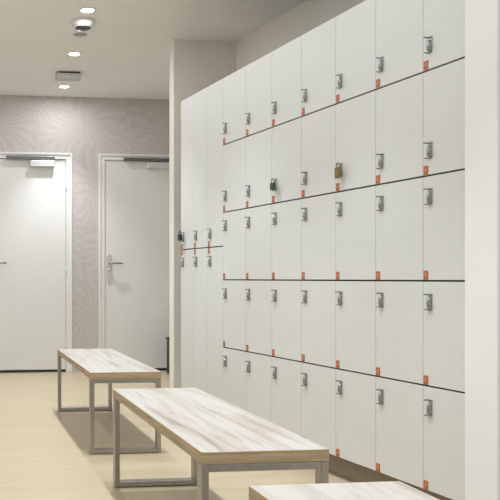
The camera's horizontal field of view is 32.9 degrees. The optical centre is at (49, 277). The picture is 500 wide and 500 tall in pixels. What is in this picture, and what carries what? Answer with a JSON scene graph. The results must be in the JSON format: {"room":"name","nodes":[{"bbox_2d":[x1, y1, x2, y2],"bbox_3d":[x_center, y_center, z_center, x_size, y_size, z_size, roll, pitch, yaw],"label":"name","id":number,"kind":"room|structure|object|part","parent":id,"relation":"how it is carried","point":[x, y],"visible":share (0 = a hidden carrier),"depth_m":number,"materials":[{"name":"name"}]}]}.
{"room":"changing room","nodes":[
{"label":"changing room","id":0,"kind":"room"},
{"bbox_2d":[0,95,169,371],"bbox_3d":[-0.051,-0.464,8.544,4.550,2.927,0.120,0,0,-7],"label":"wall","id":1,"kind":"structure","parent":0,"point":[86,128],"depth_m":8.53,"materials":[{"name":"paper"}]},
{"bbox_2d":[0,152,71,372],"bbox_3d":[-0.239,-0.164,8.479,0.949,2.327,0.166,0,0,-7],"label":"door","id":2,"kind":"structure","parent":1,"relation":"in","point":[36,187],"depth_m":8.47,"materials":[{"name":"paint"}]},
{"bbox_3d":[-0.206,-1.267,8.428,0.515,0.034,0.025,0,0,-7],"label":"closer rail","id":3,"kind":"part","parent":2,"relation":"part of","materials":[{"name":"metal"}]},
{"bbox_2d":[99,154,169,369],"bbox_3d":[0.999,-0.164,8.622,0.971,2.327,0.166,0,0,-7],"label":"door","id":4,"kind":"structure","parent":1,"relation":"in","point":[134,189],"depth_m":8.60,"materials":[{"name":"paint"}]},
{"bbox_3d":[0.633,-0.102,8.560,0.056,0.311,0.012,0,0,-7],"label":"handle plate","id":5,"kind":"part","parent":4,"relation":"part of","materials":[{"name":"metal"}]},
{"bbox_3d":[1.043,-1.267,8.572,0.515,0.034,0.025,0,0,-7],"label":"closer rail","id":6,"kind":"part","parent":4,"relation":"part of","materials":[{"name":"metal"}]},
{"bbox_2d":[0,0,305,99],"bbox_3d":[0.516,-1.977,3.610,4.550,0.100,10.054,0,0,-7],"label":"ceiling","id":7,"kind":"structure","parent":0,"point":[126,52],"depth_m":6.38,"materials":[{"name":"paint"}]},
{"bbox_2d":[59,85,69,87],"bbox_3d":[0.144,-1.923,8.039,0.116,0.008,0.116,0,0,-7],"label":"recessed light","id":8,"kind":"object","parent":7,"relation":"in","point":[60,86],"visible":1,"depth_m":8.03,"materials":[{"name":"white plastic"}]},
{"bbox_2d":[55,71,81,80],"bbox_3d":[0.173,-1.895,7.512,0.234,0.064,0.123,0,0,-7],"label":"ceiling vent","id":9,"kind":"object","parent":7,"relation":"in","point":[60,75],"visible":1,"depth_m":7.46,"materials":[{"name":"grey plastic"}]},
{"bbox_2d":[68,52,80,55],"bbox_3d":[0.210,-1.923,6.869,0.116,0.008,0.116,0,0,-7],"label":"recessed light","id":10,"kind":"object","parent":7,"relation":"in","point":[69,53],"visible":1,"depth_m":6.85,"materials":[{"name":"white plastic"}]},
{"bbox_2d":[72,32,87,36],"bbox_3d":[0.237,-1.924,6.324,0.120,0.006,0.120,0,0,-7],"label":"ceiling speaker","id":11,"kind":"object","parent":7,"relation":"attached to","point":[76,34],"visible":1,"depth_m":6.32,"materials":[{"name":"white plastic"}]},
{"bbox_2d":[70,17,95,30],"bbox_3d":[0.247,-1.892,5.997,0.188,0.070,0.188,0,0,-7],"label":"dome camera","id":12,"kind":"object","parent":7,"relation":"attached to","point":[79,23],"visible":1,"depth_m":5.94,"materials":[{"name":"white plastic"}]},
{"bbox_2d":[80,7,95,12],"bbox_3d":[0.270,-1.923,5.748,0.116,0.008,0.116,0,0,-7],"label":"recessed light","id":13,"kind":"object","parent":7,"relation":"in","point":[85,9],"visible":1,"depth_m":5.74,"materials":[{"name":"white plastic"}]},
{"bbox_2d":[81,9,93,11],"bbox_3d":[0.270,-1.924,5.748,0.091,0.004,0.091,0,0,-7],"label":"diffuser","id":14,"kind":"object","parent":13,"relation":"attached to","point":[82,10],"depth_m":5.75,"materials":[{"name":"white"}]},
{"bbox_2d":[0,370,352,499],"bbox_3d":[0.516,1.050,3.610,4.550,0.100,10.054,0,0,-7],"label":"floor","id":15,"kind":"structure","parent":0,"point":[45,455],"depth_m":4.46,"materials":[{"name":"wood"}]},
{"bbox_2d":[57,349,160,454],"bbox_3d":[0.346,0.767,5.299,0.412,0.465,1.510,0,0,-7],"label":"bench","id":16,"kind":"object","parent":15,"relation":"on","point":[109,366],"visible":1,"depth_m":4.73,"materials":[{"name":"brown wood"}]},
{"bbox_3d":[0.071,0.787,6.002,0.024,0.426,0.048,0,0,-7],"label":"leg","id":17,"kind":"part","parent":16,"relation":"part of","materials":[{"name":"metal"}]},
{"bbox_3d":[0.237,0.787,4.552,0.024,0.426,0.048,0,0,-7],"label":"leg","id":18,"kind":"part","parent":16,"relation":"part of","materials":[{"name":"metal"}]},
{"bbox_3d":[0.346,0.554,5.299,0.412,0.038,1.510,0,0,-7],"label":"seat","id":19,"kind":"part","parent":16,"relation":"part of","materials":[{"name":"brown wood"}]},
{"bbox_3d":[0.454,0.787,6.046,0.024,0.426,0.048,0,0,-7],"label":"leg","id":20,"kind":"part","parent":16,"relation":"part of","materials":[{"name":"metal"}]},
{"bbox_3d":[0.621,0.787,4.596,0.024,0.426,0.048,0,0,-7],"label":"leg","id":21,"kind":"part","parent":16,"relation":"part of","materials":[{"name":"metal"}]},
{"bbox_2d":[166,337,169,373],"bbox_3d":[1.340,0.810,8.328,0.224,0.380,0.214,0,0,-7],"label":"waste bin","id":22,"kind":"object","parent":15,"relation":"on","point":[167,338],"visible":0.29,"depth_m":8.33,"materials":[{"name":"grey plastic"}]},
{"bbox_2d":[180,249,193,387],"bbox_3d":[1.221,0.340,5.822,0.524,1.093,0.232,0,0,-13],"label":"locker","id":23,"kind":"object","parent":15,"relation":"on","point":[187,260],"visible":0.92,"depth_m":5.76,"materials":[{"name":"laminate"}]},
{"bbox_2d":[180,95,195,249],"bbox_3d":[1.221,-0.754,5.822,0.524,1.093,0.232,0,0,-13],"label":"locker","id":24,"kind":"object","parent":23,"relation":"on","point":[187,105],"visible":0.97,"depth_m":5.76,"materials":[{"name":"laminate"}]},
{"bbox_2d":[178,230,181,240],"bbox_3d":[0.944,-0.309,5.811,0.017,0.078,0.048,0,0,-14],"label":"padlock","id":25,"kind":"object","parent":24,"relation":"hanging from","point":[179,234],"visible":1,"depth_m":5.80,"materials":[{"name":"metal"}]},
{"bbox_2d":[193,248,207,392],"bbox_3d":[1.275,0.340,5.595,0.524,1.093,0.232,0,0,-13],"label":"locker","id":26,"kind":"object","parent":15,"relation":"on","point":[200,257],"visible":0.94,"depth_m":5.53,"materials":[{"name":"laminate"}]},
{"bbox_2d":[194,87,210,248],"bbox_3d":[1.275,-0.754,5.595,0.524,1.093,0.232,0,0,-13],"label":"locker","id":27,"kind":"object","parent":26,"relation":"on","point":[201,97],"visible":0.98,"depth_m":5.53,"materials":[{"name":"laminate"}]},
{"bbox_2d":[207,246,224,399],"bbox_3d":[1.329,0.340,5.369,0.524,1.093,0.232,0,0,-13],"label":"locker","id":28,"kind":"object","parent":15,"relation":"on","point":[215,254],"visible":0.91,"depth_m":5.31,"materials":[{"name":"laminate"}]},
{"bbox_2d":[207,79,225,246],"bbox_3d":[1.329,-0.754,5.369,0.524,1.093,0.232,0,0,-13],"label":"locker","id":29,"kind":"object","parent":28,"relation":"on","point":[215,91],"visible":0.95,"depth_m":5.31,"materials":[{"name":"laminate"}]},
{"bbox_2d":[113,388,328,499],"bbox_3d":[0.588,0.767,3.181,0.412,0.465,1.414,0,0,-7],"label":"bench","id":30,"kind":"object","parent":15,"relation":"on","point":[218,435],"visible":1,"depth_m":2.81,"materials":[{"name":"brown wood"}]},
{"bbox_3d":[0.319,0.787,3.837,0.024,0.426,0.048,0,0,-7],"label":"leg","id":31,"kind":"part","parent":30,"relation":"part of","materials":[{"name":"metal"}]},
{"bbox_3d":[0.702,0.787,3.881,0.024,0.426,0.048,0,0,-7],"label":"leg","id":32,"kind":"part","parent":30,"relation":"part of","materials":[{"name":"metal"}]},
{"bbox_3d":[0.475,0.787,2.482,0.024,0.426,0.048,0,0,-7],"label":"leg","id":33,"kind":"part","parent":30,"relation":"part of","materials":[{"name":"metal"}]},
{"bbox_3d":[0.588,0.554,3.181,0.412,0.038,1.414,0,0,-7],"label":"seat","id":34,"kind":"part","parent":30,"relation":"part of","materials":[{"name":"brown wood"}]},
{"bbox_3d":[0.858,0.787,2.526,0.024,0.426,0.048,0,0,-7],"label":"leg","id":35,"kind":"part","parent":30,"relation":"part of","materials":[{"name":"metal"}]},
{"bbox_2d":[222,347,247,410],"bbox_3d":[1.393,0.668,5.102,0.524,0.437,0.315,0,0,-13],"label":"locker","id":36,"kind":"object","parent":15,"relation":"on","point":[234,364],"visible":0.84,"depth_m":5.04,"materials":[{"name":"laminate"}]},
{"bbox_2d":[222,280,247,350],"bbox_3d":[1.393,0.231,5.102,0.524,0.437,0.315,0,0,-13],"label":"locker","id":37,"kind":"object","parent":36,"relation":"on","point":[234,292],"visible":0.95,"depth_m":5.04,"materials":[{"name":"laminate"}]},
{"bbox_2d":[222,209,247,279],"bbox_3d":[1.393,-0.207,5.102,0.524,0.437,0.315,0,0,-13],"label":"locker","id":38,"kind":"object","parent":37,"relation":"on","point":[234,222],"visible":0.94,"depth_m":5.04,"materials":[{"name":"laminate"}]},
{"bbox_2d":[222,138,247,211],"bbox_3d":[1.393,-0.645,5.102,0.524,0.437,0.315,0,0,-13],"label":"locker","id":39,"kind":"object","parent":38,"relation":"on","point":[234,153],"visible":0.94,"depth_m":5.04,"materials":[{"name":"laminate"}]},
{"bbox_2d":[222,66,247,144],"bbox_3d":[1.393,-1.082,5.102,0.524,0.437,0.315,0,0,-13],"label":"locker","id":40,"kind":"object","parent":39,"relation":"on","point":[234,84],"visible":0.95,"depth_m":5.04,"materials":[{"name":"laminate"}]},
{"bbox_2d":[245,351,273,422],"bbox_3d":[1.466,0.668,4.795,0.524,0.437,0.315,0,0,-13],"label":"locker","id":41,"kind":"object","parent":15,"relation":"on","point":[258,371],"visible":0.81,"depth_m":4.73,"materials":[{"name":"laminate"}]},
{"bbox_2d":[245,280,273,355],"bbox_3d":[1.466,0.231,4.795,0.524,0.437,0.315,0,0,-13],"label":"locker","id":42,"kind":"object","parent":41,"relation":"on","point":[258,299],"visible":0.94,"depth_m":4.73,"materials":[{"name":"laminate"}]},
{"bbox_2d":[245,204,273,279],"bbox_3d":[1.466,-0.207,4.795,0.524,0.437,0.315,0,0,-13],"label":"locker","id":43,"kind":"object","parent":42,"relation":"on","point":[258,227],"visible":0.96,"depth_m":4.73,"materials":[{"name":"laminate"}]},
{"bbox_2d":[245,128,273,207],"bbox_3d":[1.466,-0.645,4.795,0.524,0.437,0.315,0,0,-13],"label":"locker","id":44,"kind":"object","parent":43,"relation":"on","point":[259,145],"visible":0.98,"depth_m":4.73,"materials":[{"name":"laminate"}]},
{"bbox_2d":[245,52,272,136],"bbox_3d":[1.466,-1.082,4.795,0.524,0.437,0.315,0,0,-13],"label":"locker","id":45,"kind":"object","parent":44,"relation":"on","point":[258,72],"visible":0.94,"depth_m":4.73,"materials":[{"name":"laminate"}]},
{"bbox_2d":[271,356,303,435],"bbox_3d":[1.540,0.668,4.487,0.524,0.437,0.315,0,0,-13],"label":"locker","id":46,"kind":"object","parent":15,"relation":"on","point":[286,378],"visible":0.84,"depth_m":4.42,"materials":[{"name":"laminate"}]},
{"bbox_2d":[271,280,303,360],"bbox_3d":[1.540,0.231,4.487,0.524,0.437,0.315,0,0,-13],"label":"locker","id":47,"kind":"object","parent":46,"relation":"on","point":[286,301],"visible":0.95,"depth_m":4.42,"materials":[{"name":"laminate"}]},
{"bbox_2d":[271,199,301,279],"bbox_3d":[1.540,-0.207,4.487,0.524,0.437,0.315,0,0,-13],"label":"locker","id":48,"kind":"object","parent":47,"relation":"on","point":[286,224],"visible":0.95,"depth_m":4.42,"materials":[{"name":"laminate"}]},
{"bbox_2d":[271,117,303,203],"bbox_3d":[1.540,-0.645,4.487,0.524,0.437,0.315,0,0,-13],"label":"locker","id":49,"kind":"object","parent":48,"relation":"on","point":[286,137],"visible":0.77,"depth_m":4.42,"materials":[{"name":"laminate"}]},
{"bbox_2d":[270,178,274,189],"bbox_3d":[1.255,-0.529,4.510,0.017,0.069,0.040,0,0,-13],"label":"padlock","id":50,"kind":"object","parent":49,"relation":"hanging from","point":[272,185],"visible":1,"depth_m":4.50,"materials":[{"name":"green metal"}]},
{"bbox_2d":[271,36,303,126],"bbox_3d":[1.540,-1.082,4.487,0.524,0.437,0.315,0,0,-13],"label":"locker","id":51,"kind":"object","parent":49,"relation":"on","point":[286,102],"visible":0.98,"depth_m":4.42,"materials":[{"name":"laminate"}]},
{"bbox_2d":[301,362,338,455],"bbox_3d":[1.613,0.668,4.180,0.524,0.437,0.315,0,0,-13],"label":"locker","id":52,"kind":"object","parent":15,"relation":"on","point":[318,385],"visible":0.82,"depth_m":4.11,"materials":[{"name":"laminate"}]},
{"bbox_2d":[301,280,338,367],"bbox_3d":[1.613,0.231,4.180,0.524,0.437,0.315,0,0,-13],"label":"locker","id":53,"kind":"object","parent":52,"relation":"on","point":[318,302],"visible":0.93,"depth_m":4.11,"materials":[{"name":"laminate"}]},
{"bbox_2d":[301,193,335,279],"bbox_3d":[1.613,-0.207,4.180,0.524,0.437,0.315,0,0,-13],"label":"locker","id":54,"kind":"object","parent":53,"relation":"on","point":[318,220],"visible":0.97,"depth_m":4.11,"materials":[{"name":"laminate"}]},
{"bbox_2d":[301,105,338,197],"bbox_3d":[1.613,-0.645,4.180,0.524,0.437,0.315,0,0,-13],"label":"locker","id":55,"kind":"object","parent":54,"relation":"on","point":[319,127],"visible":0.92,"depth_m":4.11,"materials":[{"name":"laminate"}]},
{"bbox_2d":[301,17,338,115],"bbox_3d":[1.613,-1.082,4.180,0.524,0.437,0.315,0,0,-13],"label":"locker","id":56,"kind":"object","parent":55,"relation":"on","point":[318,89],"visible":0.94,"depth_m":4.11,"materials":[{"name":"laminate"}]},
{"bbox_2d":[249,481,438,499],"bbox_3d":[0.801,0.767,1.345,0.412,0.465,1.490,0,0,-7],"label":"bench","id":57,"kind":"object","parent":15,"relation":"on","point":[388,490],"visible":1,"depth_m":2.00,"materials":[{"name":"brown wood"}]},
{"bbox_2d":[335,369,378,470],"bbox_3d":[1.686,0.668,3.873,0.524,0.437,0.315,0,0,-13],"label":"locker","id":58,"kind":"object","parent":15,"relation":"on","point":[355,393],"visible":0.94,"depth_m":3.81,"materials":[{"name":"laminate"}]},
{"bbox_2d":[335,280,380,375],"bbox_3d":[1.686,0.231,3.873,0.524,0.437,0.315,0,0,-13],"label":"locker","id":59,"kind":"object","parent":58,"relation":"on","point":[355,304],"visible":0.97,"depth_m":3.81,"materials":[{"name":"laminate"}]},
{"bbox_2d":[335,185,377,279],"bbox_3d":[1.686,-0.207,3.873,0.524,0.437,0.315,0,0,-13],"label":"locker","id":60,"kind":"object","parent":59,"relation":"on","point":[355,215],"visible":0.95,"depth_m":3.81,"materials":[{"name":"laminate"}]},
{"bbox_2d":[335,90,378,191],"bbox_3d":[1.686,-0.645,3.873,0.524,0.437,0.315,0,0,-13],"label":"locker","id":61,"kind":"object","parent":60,"relation":"on","point":[355,117],"visible":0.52,"depth_m":3.81,"materials":[{"name":"laminate"}]},
{"bbox_2d":[334,162,340,178],"bbox_3d":[1.401,-0.525,3.896,0.017,0.080,0.036,0,0,-13],"label":"padlock","id":62,"kind":"object","parent":61,"relation":"hanging from","point":[337,171],"visible":1,"depth_m":3.88,"materials":[{"name":"gold metal"}]},
{"bbox_2d":[335,0,377,102],"bbox_3d":[1.686,-1.082,3.873,0.524,0.437,0.315,0,0,-13],"label":"locker","id":63,"kind":"object","parent":61,"relation":"on","point":[355,75],"visible":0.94,"depth_m":3.81,"materials":[{"name":"laminate"}]},
{"bbox_2d":[328,454,452,499],"bbox_3d":[1.556,0.944,4.515,0.400,0.112,2.890,0,0,-13],"label":"plinth","id":64,"kind":"object","parent":15,"relation":"on","point":[349,470],"visible":0.02,"depth_m":3.89,"materials":[{"name":"brown wood"}]},
{"bbox_2d":[375,376,425,487],"bbox_3d":[1.760,0.668,3.565,0.524,0.437,0.315,0,0,-13],"label":"locker","id":65,"kind":"object","parent":15,"relation":"on","point":[399,403],"visible":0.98,"depth_m":3.50,"materials":[{"name":"laminate"}]},
{"bbox_2d":[375,281,425,384],"bbox_3d":[1.760,0.231,3.565,0.524,0.437,0.315,0,0,-13],"label":"locker","id":66,"kind":"object","parent":65,"relation":"on","point":[399,304],"visible":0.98,"depth_m":3.50,"materials":[{"name":"laminate"}]},
{"bbox_2d":[375,177,425,280],"bbox_3d":[1.760,-0.207,3.565,0.524,0.437,0.315,0,0,-13],"label":"locker","id":67,"kind":"object","parent":66,"relation":"on","point":[399,205],"visible":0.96,"depth_m":3.50,"materials":[{"name":"laminate"}]},
{"bbox_2d":[375,73,425,184],"bbox_3d":[1.760,-0.645,3.565,0.524,0.437,0.315,0,0,-13],"label":"locker","id":68,"kind":"object","parent":67,"relation":"on","point":[399,105],"visible":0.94,"depth_m":3.50,"materials":[{"name":"laminate"}]},
{"bbox_2d":[375,0,425,88],"bbox_3d":[1.760,-1.082,3.565,0.524,0.437,0.315,0,0,-13],"label":"locker","id":69,"kind":"object","parent":68,"relation":"on","point":[399,23],"visible":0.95,"depth_m":3.51,"materials":[{"name":"laminate"}]},
{"bbox_2d":[423,385,464,499],"bbox_3d":[1.833,0.668,3.258,0.524,0.437,0.315,0,0,-13],"label":"locker","id":70,"kind":"object","parent":15,"relation":"on","point":[443,409],"visible":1,"depth_m":3.24,"materials":[{"name":"laminate"}]},
{"bbox_2d":[423,281,464,391],"bbox_3d":[1.833,0.231,3.258,0.524,0.437,0.315,0,0,-13],"label":"locker","id":71,"kind":"object","parent":70,"relation":"on","point":[443,301],"visible":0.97,"depth_m":3.24,"materials":[{"name":"laminate"}]},
{"bbox_2d":[423,170,464,280],"bbox_3d":[1.833,-0.207,3.258,0.524,0.437,0.315,0,0,-13],"label":"locker","id":72,"kind":"object","parent":71,"relation":"on","point":[443,194],"visible":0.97,"depth_m":3.24,"materials":[{"name":"laminate"}]},
{"bbox_2d":[423,58,464,176],"bbox_3d":[1.833,-0.645,3.258,0.524,0.437,0.315,0,0,-13],"label":"locker","id":73,"kind":"object","parent":72,"relation":"on","point":[443,86],"visible":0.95,"depth_m":3.24,"materials":[{"name":"laminate"}]},
{"bbox_2d":[423,0,464,71],"bbox_3d":[1.833,-1.082,3.258,0.524,0.437,0.315,0,0,-13],"label":"locker","id":74,"kind":"object","parent":73,"relation":"on","point":[443,20],"visible":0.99,"depth_m":3.25,"materials":[{"name":"laminate"}]},
{"bbox_2d":[170,39,235,387],"bbox_3d":[1.722,-0.464,6.607,1.469,2.927,0.135,0,0,-7],"label":"wall","id":75,"kind":"structure","parent":0,"point":[195,65],"depth_m":6.47,"materials":[{"name":"beige paint"}]},
{"bbox_2d":[236,0,364,70],"bbox_3d":[2.039,-0.464,4.782,0.100,2.927,3.620,0,0,-15],"label":"wall","id":76,"kind":"structure","parent":0,"point":[308,15],"depth_m":5.78,"materials":[{"name":"beige paint"}]},
{"bbox_2d":[465,0,499,499],"bbox_3d":[2.093,-0.464,2.971,1.062,2.927,0.184,0,0,-7],"label":"wall","id":77,"kind":"structure","parent":0,"point":[482,17],"depth_m":2.90,"materials":[{"name":"paint"}]}
]}

